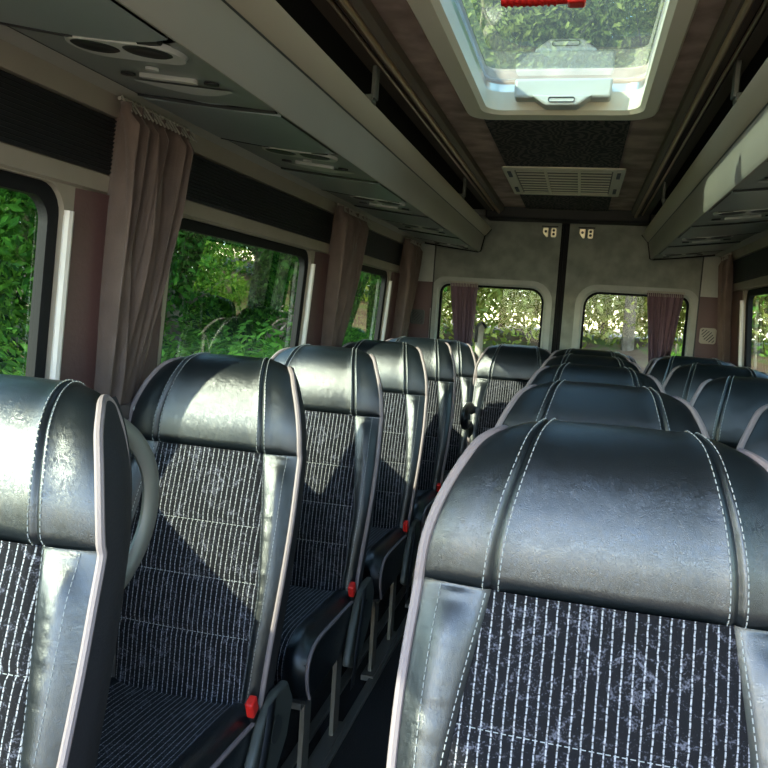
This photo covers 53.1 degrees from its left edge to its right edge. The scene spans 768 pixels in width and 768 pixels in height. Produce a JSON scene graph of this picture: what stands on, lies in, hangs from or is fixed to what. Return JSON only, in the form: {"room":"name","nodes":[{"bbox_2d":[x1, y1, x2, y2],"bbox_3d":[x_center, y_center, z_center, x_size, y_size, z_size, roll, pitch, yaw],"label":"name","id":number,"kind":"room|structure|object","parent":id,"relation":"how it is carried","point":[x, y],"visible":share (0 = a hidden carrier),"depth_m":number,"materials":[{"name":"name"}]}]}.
{"room":"vehicle interior","nodes":[
{"label":"vehicle interior","id":0,"kind":"room"},
{"bbox_2d":[0,141,409,378],"bbox_3d":[-0.486,0.230,2.172,0.087,1.780,4.920,5,6,14],"label":"wall","id":1,"kind":"structure","parent":0,"point":[65,194],"depth_m":1.46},
{"bbox_2d":[0,170,58,377],"bbox_3d":[-0.782,-0.071,0.930,0.063,0.524,1.106,5,6,14],"label":"window","id":2,"kind":"structure","parent":1,"relation":"in","point":[44,198],"depth_m":1.43,"materials":[{"name":"black rubber"}]},
{"bbox_2d":[60,188,162,392],"bbox_3d":[-0.573,-0.078,1.657,0.057,0.620,0.360,5,6,14],"label":"trim","id":3,"kind":"structure","parent":1,"relation":"attached to","point":[79,351],"depth_m":1.51,"materials":[{"name":"red plastic"}]},
{"bbox_2d":[94,95,196,419],"bbox_3d":[-0.541,-0.107,1.674,0.145,0.940,0.275,5,6,14],"label":"curtain","id":4,"kind":"object","parent":1,"relation":"hanging from","point":[152,158],"visible":0.6,"depth_m":1.58,"materials":[{"name":"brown fabric"}]},
{"bbox_2d":[0,142,399,272],"bbox_3d":[-0.426,-0.439,2.040,0.011,0.039,4.800,5,6,14],"label":"trim","id":5,"kind":"structure","parent":1,"relation":"attached to","point":[14,158],"depth_m":1.53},
{"bbox_2d":[0,70,402,265],"bbox_3d":[-0.422,-0.511,2.002,0.019,0.110,4.740,5,6,14],"label":"trim","id":6,"kind":"structure","parent":1,"relation":"attached to","point":[34,118],"depth_m":1.51,"materials":[{"name":"black"}]},
{"bbox_2d":[0,39,406,244],"bbox_3d":[-0.397,-0.606,2.019,0.026,0.078,4.800,5,6,14],"label":"trim","id":7,"kind":"structure","parent":1,"relation":"attached to","point":[15,61],"depth_m":1.49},
{"bbox_2d":[49,210,391,379],"bbox_3d":[-0.454,-0.129,2.138,0.057,0.506,3.690,5,6,14],"label":"trim","id":8,"kind":"structure","parent":1,"relation":"attached to","point":[68,218],"depth_m":1.46,"materials":[{"name":"beige"}]},
{"bbox_2d":[160,218,307,362],"bbox_3d":[-0.429,-0.183,2.313,0.063,0.524,0.969,5,6,14],"label":"window","id":9,"kind":"structure","parent":1,"relation":"in","point":[189,225],"depth_m":2.43,"materials":[{"name":"black rubber"}]},
{"bbox_2d":[0,0,491,251],"bbox_3d":[-0.180,-0.680,2.073,0.441,0.233,4.623,5,6,14],"label":"luggage rack","id":10,"kind":"object","parent":1,"relation":"attached to","point":[243,76],"visible":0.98,"depth_m":1.45,"materials":[{"name":"grey plastic"}]},
{"bbox_2d":[70,39,119,52],"bbox_3d":[-0.440,-0.514,1.169,0.082,0.012,0.058,5,6,14],"label":"air vent","id":11,"kind":"object","parent":10,"relation":"on","point":[89,45],"depth_m":1.16,"materials":[{"name":"black plastic"}]},
{"bbox_2d":[121,71,135,76],"bbox_3d":[-0.447,-0.541,1.340,0.028,0.007,0.016,5,6,14],"label":"switch","id":12,"kind":"object","parent":10,"relation":"attached to","point":[128,73],"depth_m":1.33,"materials":[{"name":"black plastic"}]},
{"bbox_2d":[122,45,172,59],"bbox_3d":[-0.353,-0.495,1.149,0.082,0.012,0.058,5,6,14],"label":"air vent","id":13,"kind":"object","parent":10,"relation":"on","point":[147,52],"depth_m":1.14,"materials":[{"name":"black plastic"}]},
{"bbox_2d":[204,81,218,86],"bbox_3d":[-0.293,-0.509,1.304,0.028,0.007,0.016,5,6,14],"label":"switch","id":14,"kind":"object","parent":10,"relation":"attached to","point":[208,83],"depth_m":1.30,"materials":[{"name":"black plastic"}]},
{"bbox_2d":[266,148,295,154],"bbox_3d":[-0.255,-0.572,1.894,0.082,0.012,0.058,5,6,14],"label":"air vent","id":15,"kind":"object","parent":10,"relation":"on","point":[282,151],"depth_m":1.88,"materials":[{"name":"black plastic"}]},
{"bbox_2d":[300,153,330,159],"bbox_3d":[-0.169,-0.554,1.873,0.082,0.012,0.058,5,6,14],"label":"air vent","id":16,"kind":"object","parent":10,"relation":"on","point":[317,156],"depth_m":1.86,"materials":[{"name":"black plastic"}]},
{"bbox_2d":[353,197,374,200],"bbox_3d":[-0.070,-0.631,2.618,0.082,0.012,0.058,5,6,14],"label":"air vent","id":17,"kind":"object","parent":10,"relation":"on","point":[359,198],"depth_m":2.60,"materials":[{"name":"black plastic"}]},
{"bbox_2d":[378,201,399,204],"bbox_3d":[0.016,-0.612,2.598,0.082,0.012,0.058,5,6,14],"label":"air vent","id":18,"kind":"object","parent":10,"relation":"on","point":[385,202],"depth_m":2.58,"materials":[{"name":"black plastic"}]},
{"bbox_2d":[306,252,329,344],"bbox_3d":[-0.245,-0.181,2.941,0.057,0.620,0.294,5,6,14],"label":"trim","id":19,"kind":"structure","parent":1,"relation":"attached to","point":[314,331],"depth_m":2.84,"materials":[{"name":"fabric"}]},
{"bbox_2d":[321,203,370,346],"bbox_3d":[-0.174,-0.220,3.071,0.146,0.942,0.400,5,6,16],"label":"curtain","id":20,"kind":"object","parent":1,"relation":"hanging from","point":[350,229],"visible":0.53,"depth_m":2.93,"materials":[{"name":"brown fabric"}]},
{"bbox_2d":[361,265,386,339],"bbox_3d":[-0.125,-0.279,3.503,0.063,0.524,0.834,5,6,14],"label":"window","id":21,"kind":"structure","parent":1,"relation":"in","point":[367,269],"depth_m":3.86,"materials":[{"name":"black rubber"}]},
{"bbox_2d":[276,0,484,208],"bbox_3d":[-0.169,-0.710,2.015,0.515,0.198,4.920,5,6,14],"label":"trim","id":22,"kind":"structure","parent":1,"relation":"attached to","point":[305,13],"depth_m":1.98,"materials":[{"name":"black"}]},
{"bbox_2d":[384,272,399,340],"bbox_3d":[0.035,-0.270,4.039,0.057,0.620,0.238,5,6,14],"label":"trim","id":23,"kind":"structure","parent":1,"relation":"attached to","point":[394,276],"depth_m":3.96,"materials":[{"name":"fabric"}]},
{"bbox_2d":[391,237,422,337],"bbox_3d":[0.096,-0.308,4.152,0.137,0.941,0.324,5,6,14],"label":"curtain","id":24,"kind":"object","parent":1,"relation":"hanging from","point":[410,264],"visible":0.52,"depth_m":4.01,"materials":[{"name":"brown fabric"}]},
{"bbox_2d":[428,215,561,351],"bbox_3d":[0.587,0.008,4.426,0.703,1.925,0.062,5,6,14],"label":"door","id":25,"kind":"structure","parent":1,"relation":"in","point":[512,254],"depth_m":4.31,"materials":[{"name":"grey fabric"}]},
{"bbox_2d":[450,281,477,346],"bbox_3d":[0.436,-0.277,4.391,0.160,0.617,0.031,5,6,14],"label":"curtain","id":26,"kind":"object","parent":25,"relation":"hanging from","point":[463,295],"visible":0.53,"depth_m":4.37,"materials":[{"name":"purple fabric"}]},
{"bbox_2d":[437,284,543,346],"bbox_3d":[0.601,-0.288,4.415,0.595,0.547,0.019,5,6,14],"label":"window","id":27,"kind":"structure","parent":25,"relation":"attached to","point":[445,285],"depth_m":4.37,"materials":[{"name":"black rubber"}]},
{"bbox_2d":[542,226,557,236],"bbox_3d":[0.916,-0.842,4.245,0.088,0.061,0.014,5,6,14],"label":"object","id":28,"kind":"structure","parent":25,"relation":"attached to","point":[545,230],"depth_m":4.24,"materials":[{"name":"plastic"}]},
{"bbox_2d":[551,223,569,353],"bbox_3d":[0.946,0.043,4.329,0.052,1.930,0.046,5,6,14],"label":"door frame","id":29,"kind":"structure","parent":1,"relation":"attached to","point":[568,224],"depth_m":4.26,"materials":[{"name":"plastic"}]},
{"bbox_2d":[418,209,720,297],"bbox_3d":[0.992,-0.740,4.235,1.740,0.440,0.010,5,6,14],"label":"trim","id":30,"kind":"structure","parent":1,"relation":"attached to","point":[709,286],"depth_m":4.07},
{"bbox_2d":[277,572,410,767],"bbox_3d":[0.284,1.073,2.033,1.860,0.060,4.900,5,6,14],"label":"floor","id":31,"kind":"structure","parent":0,"point":[365,745],"depth_m":2.31,"materials":[{"name":"black carpet"}]},
{"bbox_2d":[0,374,158,767],"bbox_3d":[-0.581,0.550,0.841,0.447,1.093,0.729,5,6,14],"label":"seat","id":32,"kind":"object","parent":31,"relation":"on","point":[68,560],"visible":1,"depth_m":0.91,"materials":[{"name":"black leather"}]},
{"bbox_2d":[95,352,306,767],"bbox_3d":[-0.426,0.501,1.455,0.426,1.093,0.649,5,6,14],"label":"seat","id":33,"kind":"object","parent":31,"relation":"on","point":[203,610],"visible":0.78,"depth_m":1.54,"materials":[{"name":"black leather"}]},
{"bbox_2d":[110,677,253,767],"bbox_3d":[-0.463,0.683,1.381,0.375,0.155,0.460,5,6,14],"label":"cushion","id":34,"kind":"object","parent":33,"relation":"on","point":[156,722],"depth_m":1.42,"materials":[{"name":"black fabric"}]},
{"bbox_2d":[271,344,383,767],"bbox_3d":[-0.263,0.449,2.093,0.426,1.093,0.649,5,6,14],"label":"seat","id":35,"kind":"object","parent":31,"relation":"on","point":[329,607],"visible":0.57,"depth_m":2.16,"materials":[{"name":"black leather"}]},
{"bbox_2d":[283,589,352,704],"bbox_3d":[-0.300,0.631,2.019,0.375,0.155,0.460,5,6,14],"label":"cushion","id":36,"kind":"object","parent":35,"relation":"on","point":[318,623],"depth_m":1.89,"materials":[{"name":"black leather"}]},
{"bbox_2d":[281,575,411,767],"bbox_3d":[-0.204,0.988,2.202,0.028,0.012,4.000,5,6,14],"label":"floor track","id":37,"kind":"object","parent":31,"relation":"on","point":[290,762],"visible":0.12,"depth_m":2.44,"materials":[{"name":"grey paint"}]},
{"bbox_2d":[321,613,407,767],"bbox_3d":[-0.122,0.995,2.182,0.028,0.012,4.000,5,6,14],"label":"floor track","id":38,"kind":"object","parent":31,"relation":"on","point":[366,690],"visible":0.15,"depth_m":2.37,"materials":[{"name":"metal"}]},
{"bbox_2d":[342,339,427,680],"bbox_3d":[-0.098,0.397,2.740,0.426,1.093,0.649,5,6,14],"label":"seat","id":39,"kind":"object","parent":31,"relation":"on","point":[393,542],"visible":0.5,"depth_m":2.80,"materials":[{"name":"black leather"}]},
{"bbox_2d":[362,527,405,602],"bbox_3d":[-0.135,0.579,2.666,0.375,0.155,0.460,5,6,14],"label":"cushion","id":40,"kind":"object","parent":39,"relation":"on","point":[385,559],"depth_m":2.54,"materials":[{"name":"black leather"}]},
{"bbox_2d":[386,336,455,607],"bbox_3d":[0.065,0.346,3.377,0.426,1.093,0.649,5,6,14],"label":"seat","id":41,"kind":"object","parent":31,"relation":"on","point":[438,356],"visible":0.39,"depth_m":3.44,"materials":[{"name":"black leather"}]},
{"bbox_2d":[412,489,436,541],"bbox_3d":[0.028,0.528,3.304,0.375,0.155,0.460,5,6,14],"label":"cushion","id":42,"kind":"object","parent":41,"relation":"on","point":[424,499],"depth_m":3.13,"materials":[{"name":"black leather"}]},
{"bbox_2d":[435,339,476,481],"bbox_3d":[0.214,0.320,3.948,0.463,1.093,0.649,5,6,14],"label":"seat","id":43,"kind":"object","parent":31,"relation":"on","point":[463,353],"visible":0.26,"depth_m":4.02,"materials":[{"name":"black leather"}]},
{"bbox_2d":[460,402,475,437],"bbox_3d":[0.422,0.305,3.916,0.040,0.432,0.364,5,6,14],"label":"armrest","id":44,"kind":"object","parent":43,"relation":"attached to","point":[469,407],"visible":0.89,"depth_m":3.78,"materials":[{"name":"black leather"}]},
{"bbox_2d":[474,321,486,361],"bbox_3d":[0.499,-0.075,4.085,0.064,0.523,0.056,5,6,14],"label":"grab handle","id":45,"kind":"object","parent":43,"relation":"hanging from","point":[479,329],"visible":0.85,"depth_m":4.07,"materials":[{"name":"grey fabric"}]},
{"bbox_2d":[467,343,550,445],"bbox_3d":[0.615,0.356,3.849,0.463,1.093,0.649,5,6,14],"label":"seat","id":46,"kind":"object","parent":31,"relation":"on","point":[504,369],"visible":0.33,"depth_m":3.98,"materials":[{"name":"black leather"}]},
{"bbox_2d":[386,418,767,767],"bbox_3d":[0.181,0.613,0.704,0.463,1.093,0.649,5,6,14],"label":"seat","id":47,"kind":"object","parent":31,"relation":"on","point":[584,595],"visible":1,"depth_m":0.83,"materials":[{"name":"black leather"}]},
{"bbox_2d":[549,348,630,361],"bbox_3d":[0.842,0.405,3.287,0.463,1.093,0.649,5,6,14],"label":"seat","id":48,"kind":"object","parent":31,"relation":"on","point":[556,353],"visible":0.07,"depth_m":3.47,"materials":[{"name":"black leather"}]},
{"bbox_2d":[540,353,643,373],"bbox_3d":[0.679,0.456,2.650,0.463,1.093,0.649,5,6,14],"label":"seat","id":49,"kind":"object","parent":31,"relation":"on","point":[571,358],"visible":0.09,"depth_m":2.83,"materials":[{"name":"black leather"}]},
{"bbox_2d":[525,363,665,393],"bbox_3d":[0.511,0.509,1.993,0.463,1.093,0.649,5,6,14],"label":"seat","id":50,"kind":"object","parent":31,"relation":"on","point":[570,372],"visible":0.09,"depth_m":2.16,"materials":[{"name":"black leather"}]},
{"bbox_2d":[495,379,709,438],"bbox_3d":[0.344,0.562,1.336,0.463,1.093,0.649,5,6,14],"label":"seat","id":51,"kind":"object","parent":31,"relation":"on","point":[587,402],"visible":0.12,"depth_m":1.50,"materials":[{"name":"black leather"}]},
{"bbox_2d":[643,356,668,373],"bbox_3d":[1.416,0.427,3.650,0.463,1.093,0.649,5,6,14],"label":"seat","id":52,"kind":"object","parent":31,"relation":"on","point":[651,361],"visible":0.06,"depth_m":3.85,"materials":[{"name":"black leather"}]},
{"bbox_2d":[647,355,734,384],"bbox_3d":[1.272,0.443,3.181,0.463,1.093,0.649,5,6,14],"label":"seat","id":53,"kind":"object","parent":31,"relation":"on","point":[660,368],"visible":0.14,"depth_m":3.36,"materials":[{"name":"black leather"}]},
{"bbox_2d":[662,363,767,402],"bbox_3d":[1.109,0.495,2.543,0.463,1.093,0.649,5,6,14],"label":"seat","id":54,"kind":"object","parent":31,"relation":"on","point":[683,382],"visible":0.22,"depth_m":2.72,"materials":[{"name":"black leather"}]},
{"bbox_2d":[690,376,767,448],"bbox_3d":[0.942,0.548,1.886,0.463,1.093,0.649,5,6,14],"label":"seat","id":55,"kind":"object","parent":31,"relation":"on","point":[725,406],"visible":0.23,"depth_m":2.05,"materials":[{"name":"black leather"}]},
{"bbox_2d":[736,404,767,460],"bbox_3d":[0.774,0.601,1.229,0.463,1.093,0.649,5,6,14],"label":"seat","id":56,"kind":"object","parent":31,"relation":"on","point":[754,439],"visible":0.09,"depth_m":1.42,"materials":[{"name":"black leather"}]},
{"bbox_2d":[371,0,726,209],"bbox_3d":[0.409,-0.804,1.860,0.670,0.100,4.920,5,6,14],"label":"ceiling","id":57,"kind":"structure","parent":0,"point":[645,137],"depth_m":2.15,"materials":[{"name":"brown fabric"}]},
{"bbox_2d":[311,0,503,213],"bbox_3d":[0.017,-0.753,1.850,0.091,0.047,4.700,5,6,14],"label":"rail","id":58,"kind":"object","parent":57,"relation":"attached to","point":[359,23],"visible":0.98,"depth_m":1.91,"materials":[{"name":"brown"}]},
{"bbox_2d":[407,0,698,119],"bbox_3d":[0.341,-0.752,1.547,0.522,0.100,1.359,5,6,14],"label":"roof hatch","id":59,"kind":"object","parent":57,"relation":"attached to","point":[563,62],"visible":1,"depth_m":1.85,"materials":[{"name":"beige plastic"}]},
{"bbox_2d":[501,0,585,7],"bbox_3d":[0.320,-0.765,1.513,0.185,0.041,0.050,5,6,14],"label":"hammer","id":60,"kind":"object","parent":59,"relation":"attached to","point":[504,3],"visible":1,"depth_m":1.51,"materials":[{"name":"red plastic"}]},
{"bbox_2d":[484,119,630,210],"bbox_3d":[0.741,-0.857,3.179,0.425,0.008,1.950,5,6,14],"label":"ceiling panel","id":61,"kind":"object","parent":57,"relation":"attached to","point":[533,143],"depth_m":2.62,"materials":[{"name":"fabric"}]},
{"bbox_2d":[502,166,625,196],"bbox_3d":[0.767,-0.854,3.265,0.470,0.010,0.650,5,6,14],"label":"ceiling vent","id":62,"kind":"object","parent":61,"relation":"attached to","point":[528,180],"visible":1,"depth_m":3.21,"materials":[{"name":"beige plastic"}]},
{"bbox_2d":[486,207,650,225],"bbox_3d":[0.987,-0.914,4.152,0.860,0.075,0.140,5,6,14],"label":"trim","id":63,"kind":"structure","parent":57,"relation":"attached to","point":[516,214],"depth_m":4.09,"materials":[{"name":"black"}]},
{"bbox_2d":[631,0,767,217],"bbox_3d":[0.737,-0.689,1.671,0.091,0.047,4.700,5,6,14],"label":"rail","id":64,"kind":"object","parent":57,"relation":"attached to","point":[736,16],"visible":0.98,"depth_m":1.79,"materials":[{"name":"brown"}]},
{"bbox_2d":[407,307,717,358],"bbox_3d":[0.924,0.303,4.333,1.740,1.400,0.001,5,6,14],"label":"trim","id":65,"kind":"structure","parent":0,"point":[415,330],"depth_m":4.10,"materials":[{"name":"red plastic"}]},
{"bbox_2d":[410,309,424,323],"bbox_3d":[0.193,-0.391,4.455,0.082,0.084,0.009,5,6,14],"label":"speaker grille","id":66,"kind":"object","parent":65,"relation":"attached to","point":[417,315],"visible":0.94,"depth_m":4.45,"materials":[{"name":"grey plastic"}]},
{"bbox_2d":[699,328,716,343],"bbox_3d":[1.718,-0.255,4.077,0.082,0.084,0.009,5,6,14],"label":"speaker grille","id":67,"kind":"object","parent":65,"relation":"attached to","point":[707,335],"visible":1,"depth_m":4.08,"materials":[{"name":"grey plastic"}]},
{"bbox_2d":[413,281,717,325],"bbox_3d":[0.972,-0.452,4.257,1.740,0.150,0.001,5,6,14],"label":"trim","id":68,"kind":"structure","parent":0,"point":[708,306],"depth_m":4.08,"materials":[{"name":"red plastic"}]},
{"bbox_2d":[734,275,767,366],"bbox_3d":[1.160,0.377,1.763,0.087,1.780,4.920,5,6,14],"label":"wall","id":69,"kind":"structure","parent":0,"point":[745,292],"depth_m":3.48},
{"bbox_2d":[429,245,703,356],"bbox_3d":[0.943,0.035,4.305,1.444,1.920,0.010,5,6,14],"label":"trim","id":70,"kind":"structure","parent":69,"relation":"attached to","point":[435,245],"depth_m":4.10,"materials":[{"name":"black plastic"}]},
{"bbox_2d":[559,221,702,356],"bbox_3d":[1.309,0.072,4.246,0.703,1.925,0.062,5,6,14],"label":"door","id":71,"kind":"structure","parent":69,"relation":"in","point":[616,259],"depth_m":4.18,"materials":[{"name":"grey fabric"}]},
{"bbox_2d":[579,227,594,238],"bbox_3d":[1.106,-0.825,4.198,0.088,0.061,0.014,5,6,14],"label":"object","id":72,"kind":"structure","parent":71,"relation":"attached to","point":[582,231],"depth_m":4.19,"materials":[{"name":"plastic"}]},
{"bbox_2d":[579,292,688,355],"bbox_3d":[1.363,-0.221,4.226,0.550,0.547,0.019,5,6,14],"label":"window","id":73,"kind":"structure","parent":71,"relation":"attached to","point":[596,293],"depth_m":4.21,"materials":[{"name":"black rubber"}]},
{"bbox_2d":[647,290,684,362],"bbox_3d":[1.486,-0.186,4.130,0.190,0.623,0.029,5,6,14],"label":"curtain","id":74,"kind":"object","parent":71,"relation":"hanging from","point":[663,310],"visible":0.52,"depth_m":4.12,"materials":[{"name":"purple fabric"}]},
{"bbox_2d":[642,58,767,259],"bbox_3d":[0.999,-0.575,1.781,0.441,0.233,4.623,5,6,14],"label":"luggage rack","id":75,"kind":"object","parent":69,"relation":"attached to","point":[719,207],"visible":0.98,"depth_m":2.20,"materials":[{"name":"light grey plastic"}]},
{"bbox_2d":[718,212,745,215],"bbox_3d":[1.061,-0.519,2.339,0.082,0.012,0.058,5,6,14],"label":"air vent","id":76,"kind":"object","parent":75,"relation":"on","point":[719,213],"depth_m":2.34,"materials":[{"name":"black plastic"}]},
{"bbox_2d":[645,0,767,214],"bbox_3d":[0.968,-0.608,1.733,0.515,0.198,4.920,5,6,14],"label":"trim","id":77,"kind":"structure","parent":69,"relation":"attached to","point":[761,55],"depth_m":2.14,"materials":[{"name":"black"}]},
{"bbox_2d":[717,252,733,362],"bbox_3d":[1.661,-0.165,3.760,0.101,0.935,0.216,5,6,14],"label":"curtain","id":78,"kind":"object","parent":69,"relation":"hanging from","point":[726,267],"visible":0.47,"depth_m":3.67,"materials":[{"name":"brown fabric"}]},
{"bbox_2d":[730,291,742,365],"bbox_3d":[1.656,-0.125,3.637,0.057,0.620,0.238,5,6,14],"label":"trim","id":79,"kind":"structure","parent":69,"relation":"attached to","point":[737,296],"depth_m":3.58,"materials":[{"name":"red plastic"}]},
{"bbox_2d":[738,300,743,366],"bbox_3d":[1.176,0.016,1.733,0.057,0.506,3.690,5,6,14],"label":"trim","id":80,"kind":"structure","parent":69,"relation":"attached to","point":[741,301],"depth_m":3.49,"materials":[{"name":"beige"}]},
{"bbox_2d":[722,235,767,260],"bbox_3d":[1.151,-0.468,1.635,0.026,0.078,4.800,5,6,14],"label":"trim","id":81,"kind":"structure","parent":69,"relation":"attached to","point":[762,243],"depth_m":3.29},
{"bbox_2d":[732,275,767,291],"bbox_3d":[1.158,-0.298,1.647,0.011,0.039,4.800,5,6,14],"label":"trim","id":82,"kind":"structure","parent":69,"relation":"attached to","point":[761,281],"depth_m":3.29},
{"bbox_2d":[733,247,767,283],"bbox_3d":[1.149,-0.371,1.613,0.019,0.110,4.740,5,6,14],"label":"trim","id":83,"kind":"structure","parent":69,"relation":"attached to","point":[754,265],"depth_m":3.29,"materials":[{"name":"black"}]},
{"bbox_2d":[744,287,767,367],"bbox_3d":[1.548,-0.129,3.088,0.063,0.524,0.834,5,6,14],"label":"window","id":84,"kind":"structure","parent":69,"relation":"in","point":[751,294],"depth_m":3.46,"materials":[{"name":"black rubber"}]},
{"label":"outside","id":85,"kind":"structure","parent":0,"visible":0},
{"bbox_2d":[5,269,767,372],"bbox_3d":[3.661,-0.596,14.546,90.000,3.464,90.000,5,6,14],"label":"ground","id":86,"kind":"structure","parent":85,"point":[640,354],"depth_m":19.72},
{"bbox_2d":[0,191,30,370],"bbox_3d":[-5.355,-2.580,8.095,5.965,7.472,4.614,3,6,-3],"label":"tree","id":87,"kind":"object","parent":86,"relation":"on","point":[13,191],"visible":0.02,"depth_m":9.04,"materials":[{"name":"green plant"}]},
{"bbox_2d":[0,189,33,358],"bbox_3d":[-5.195,-2.104,6.008,5.488,6.603,3.527,2,6,-15],"label":"tree","id":88,"kind":"object","parent":86,"relation":"on","point":[4,312],"visible":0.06,"depth_m":6.19,"materials":[{"name":"green plant"}]},
{"bbox_2d":[0,193,36,372],"bbox_3d":[-3.580,-1.016,4.235,2.704,5.059,4.208,4,6,3],"label":"tree","id":89,"kind":"object","parent":86,"relation":"on","point":[8,324],"visible":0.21,"depth_m":5.58,"materials":[{"name":"green plant"}]},
{"bbox_2d":[0,188,37,373],"bbox_3d":[-3.584,-1.255,5.921,4.700,5.887,3.635,6,6,24],"label":"tree","id":90,"kind":"object","parent":86,"relation":"on","point":[8,219],"visible":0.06,"depth_m":5.16,"materials":[{"name":"green plant"}]},
{"bbox_2d":[0,321,193,375],"bbox_3d":[-2.383,0.752,4.792,3.360,2.515,4.311,2,6,-18],"label":"shrub","id":91,"kind":"object","parent":86,"relation":"on","point":[24,345],"visible":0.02,"depth_m":4.35,"materials":[{"name":"green plant"}]},
{"bbox_2d":[0,241,193,347],"bbox_3d":[-6.047,-3.828,12.010,6.860,8.249,4.409,2,6,-15],"label":"tree","id":92,"kind":"object","parent":86,"relation":"on","point":[191,241],"visible":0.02,"depth_m":11.38,"materials":[{"name":"green plant"}]},
{"bbox_2d":[1,319,246,374],"bbox_3d":[-2.710,0.582,7.583,4.311,2.515,3.360,2,6,-20],"label":"shrub","id":93,"kind":"object","parent":86,"relation":"on","point":[197,342],"visible":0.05,"depth_m":7.17,"materials":[{"name":"green plant"}]},
{"bbox_2d":[0,319,291,367],"bbox_3d":[-1.601,0.670,6.575,4.225,2.433,3.549,5,6,14],"label":"shrub","id":94,"kind":"object","parent":86,"relation":"on","point":[269,351],"visible":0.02,"depth_m":5.82,"materials":[{"name":"green plant"}]},
{"bbox_2d":[1,190,380,357],"bbox_3d":[-2.026,-1.110,7.653,4.338,5.434,3.356,4,6,-2],"label":"tree","id":95,"kind":"object","parent":86,"relation":"on","point":[243,287],"visible":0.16,"depth_m":7.88,"materials":[{"name":"green plant"}]},
{"bbox_2d":[163,239,298,357],"bbox_3d":[-2.899,-2.241,10.763,3.292,6.159,5.122,6,6,24],"label":"tree","id":96,"kind":"object","parent":86,"relation":"on","point":[189,323],"visible":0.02,"depth_m":10.16,"materials":[{"name":"green plant"}]},
{"bbox_2d":[163,321,374,357],"bbox_3d":[-1.334,0.371,9.269,4.311,2.515,3.360,-2,8,-45],"label":"shrub","id":97,"kind":"object","parent":86,"relation":"on","point":[358,333],"visible":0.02,"depth_m":9.13,"materials":[{"name":"green plant"}]},
{"bbox_2d":[179,238,446,350],"bbox_3d":[-0.539,-1.690,11.165,3.496,5.660,4.519,7,6,29],"label":"tree","id":98,"kind":"object","parent":86,"relation":"on","point":[378,286],"visible":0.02,"depth_m":10.80,"materials":[{"name":"green plant"}]},
{"bbox_2d":[255,296,446,353],"bbox_3d":[-0.164,-0.244,12.555,4.311,2.515,3.360,9,7,41],"label":"shrub","id":99,"kind":"object","parent":86,"relation":"on","point":[369,314],"visible":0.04,"depth_m":12.82,"materials":[{"name":"green plant"}]},
{"bbox_2d":[352,273,380,328],"bbox_3d":[-1.102,-3.389,14.726,3.527,6.601,5.488,3,6,-8],"label":"tree","id":100,"kind":"object","parent":86,"relation":"on","point":[360,285],"visible":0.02,"depth_m":13.88,"materials":[{"name":"green plant"}]},
{"bbox_2d":[373,285,541,352],"bbox_3d":[2.447,-5.635,18.368,8.015,10.900,6.925,4,6,4],"label":"tree","id":101,"kind":"object","parent":86,"relation":"on","point":[446,305],"visible":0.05,"depth_m":17.71,"materials":[{"name":"green plant"}]},
{"bbox_2d":[441,289,539,328],"bbox_3d":[5.524,-9.231,31.709,11.315,15.389,9.777,3,6,-3],"label":"tree","id":102,"kind":"object","parent":86,"relation":"on","point":[500,324],"visible":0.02,"depth_m":32.28,"materials":[{"name":"green plant"}]},
{"bbox_2d":[443,286,538,334],"bbox_3d":[3.114,-7.624,25.248,9.429,12.824,8.147,4,6,2],"label":"tree","id":103,"kind":"object","parent":86,"relation":"on","point":[507,324],"visible":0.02,"depth_m":24.38,"materials":[{"name":"green plant"}]},
{"bbox_2d":[479,291,597,335],"bbox_3d":[6.000,-7.569,25.595,8.555,13.465,9.901,1,6,-24],"label":"tree","id":104,"kind":"object","parent":86,"relation":"on","point":[538,309],"visible":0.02,"depth_m":25.44,"materials":[{"name":"green plant"}]},
{"bbox_2d":[478,288,624,338],"bbox_3d":[4.936,-6.504,21.043,7.333,11.542,8.486,8,7,35],"label":"tree","id":105,"kind":"object","parent":86,"relation":"on","point":[479,297],"visible":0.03,"depth_m":21.57,"materials":[{"name":"green plant"}]},
{"bbox_2d":[512,290,685,350],"bbox_3d":[6.144,-5.722,18.650,6.925,10.900,8.015,5,6,17],"label":"tree","id":106,"kind":"object","parent":86,"relation":"on","point":[633,304],"visible":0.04,"depth_m":18.95,"materials":[{"name":"green plant"}]},
{"bbox_2d":[584,296,682,337],"bbox_3d":[10.055,-8.799,31.883,9.777,15.389,11.315,7,6,30],"label":"tree","id":107,"kind":"object","parent":86,"relation":"on","point":[598,317],"visible":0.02,"depth_m":31.68,"materials":[{"name":"green plant"}]},
{"bbox_2d":[671,341,681,355],"bbox_3d":[6.724,-0.750,17.851,1.207,0.704,0.941,6,6,25],"label":"shrub","id":108,"kind":"object","parent":86,"relation":"on","point":[677,345],"visible":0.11,"depth_m":17.66,"materials":[{"name":"green plant"}]},
{"bbox_2d":[611,298,753,344],"bbox_3d":[9.480,-7.298,25.217,9.901,13.465,8.555,9,7,42],"label":"tree","id":109,"kind":"object","parent":86,"relation":"on","point":[612,311],"visible":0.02,"depth_m":24.84,"materials":[{"name":"green plant"}]},
{"bbox_2d":[679,294,767,355],"bbox_3d":[9.310,-6.144,20.632,7.333,11.542,8.486,0,7,-35],"label":"tree","id":110,"kind":"object","parent":86,"relation":"on","point":[754,301],"visible":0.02,"depth_m":19.37,"materials":[{"name":"green plant"}]},
{"bbox_2d":[751,296,767,354],"bbox_3d":[10.579,-5.323,17.894,6.925,10.900,8.015,0,7,-34],"label":"tree","id":111,"kind":"object","parent":86,"relation":"on","point":[762,311],"visible":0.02,"depth_m":19.02,"materials":[{"name":"green plant"}]},
{"bbox_2d":[752,295,767,356],"bbox_3d":[7.011,-1.822,8.950,5.488,6.601,3.527,2,6,-19],"label":"tree","id":112,"kind":"object","parent":86,"relation":"on","point":[754,307],"visible":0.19,"depth_m":9.41,"materials":[{"name":"green plant"}]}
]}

